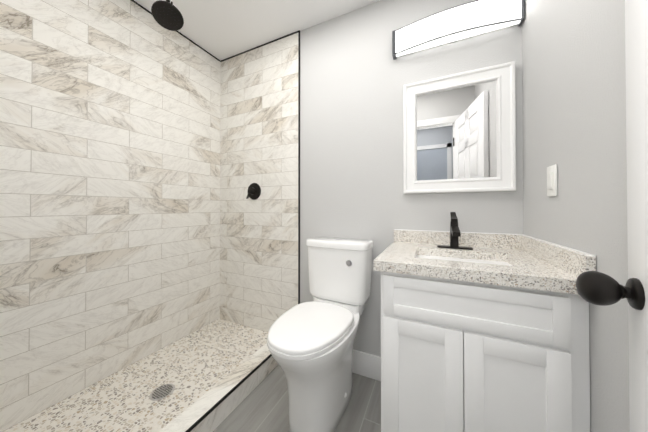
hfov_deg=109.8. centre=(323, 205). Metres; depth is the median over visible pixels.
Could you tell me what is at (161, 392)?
floor drain
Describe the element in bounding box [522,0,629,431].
wall
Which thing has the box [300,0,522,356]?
wall
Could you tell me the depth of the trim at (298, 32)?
1.71 m
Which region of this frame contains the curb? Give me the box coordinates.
[159,343,277,431]
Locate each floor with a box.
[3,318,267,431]
[213,365,380,431]
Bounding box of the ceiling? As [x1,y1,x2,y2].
[134,0,379,60]
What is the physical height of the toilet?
0.900 m
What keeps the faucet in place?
on the bathroom vanity
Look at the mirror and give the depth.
1.26 m
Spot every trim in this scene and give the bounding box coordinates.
[131,0,219,60]
[220,30,299,303]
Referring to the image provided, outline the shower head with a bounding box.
[151,0,183,30]
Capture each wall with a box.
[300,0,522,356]
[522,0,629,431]
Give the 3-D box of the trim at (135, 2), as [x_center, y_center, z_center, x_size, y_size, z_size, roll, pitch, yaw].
[-1.247,-1.320,1.448,0.012,0.012,1.417,0,-1,25]
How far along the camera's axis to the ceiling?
1.61 m
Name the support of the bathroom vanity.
on the floor at (262, 406)
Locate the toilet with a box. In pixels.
[267,237,372,431]
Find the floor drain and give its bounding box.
[149,384,174,400]
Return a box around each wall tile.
[0,0,220,431]
[220,33,297,331]
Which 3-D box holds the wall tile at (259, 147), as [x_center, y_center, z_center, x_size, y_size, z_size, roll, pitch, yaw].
[-0.567,-0.146,1.896,0.831,2.328,0.008,0,-1,25]
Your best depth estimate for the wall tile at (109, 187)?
1.31 m
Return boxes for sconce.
[392,0,524,59]
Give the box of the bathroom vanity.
[373,229,595,431]
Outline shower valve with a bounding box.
[246,183,260,199]
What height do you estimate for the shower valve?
0.140 m
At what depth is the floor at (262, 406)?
1.24 m
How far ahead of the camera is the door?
0.46 m
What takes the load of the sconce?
attached to the wall at (355, 77)
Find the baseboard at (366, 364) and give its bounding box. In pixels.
[352,349,380,380]
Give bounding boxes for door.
[576,0,647,431]
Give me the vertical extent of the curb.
0.121 m
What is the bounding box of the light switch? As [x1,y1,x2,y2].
[547,164,557,195]
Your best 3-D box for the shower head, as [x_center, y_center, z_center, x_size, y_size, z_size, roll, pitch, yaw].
[-0.916,-1.204,1.341,0.158,0.247,0.156,0,-1,25]
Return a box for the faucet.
[437,212,472,249]
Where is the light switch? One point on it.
(552, 189)
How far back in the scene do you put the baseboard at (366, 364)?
1.48 m
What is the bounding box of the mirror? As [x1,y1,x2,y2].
[403,61,515,193]

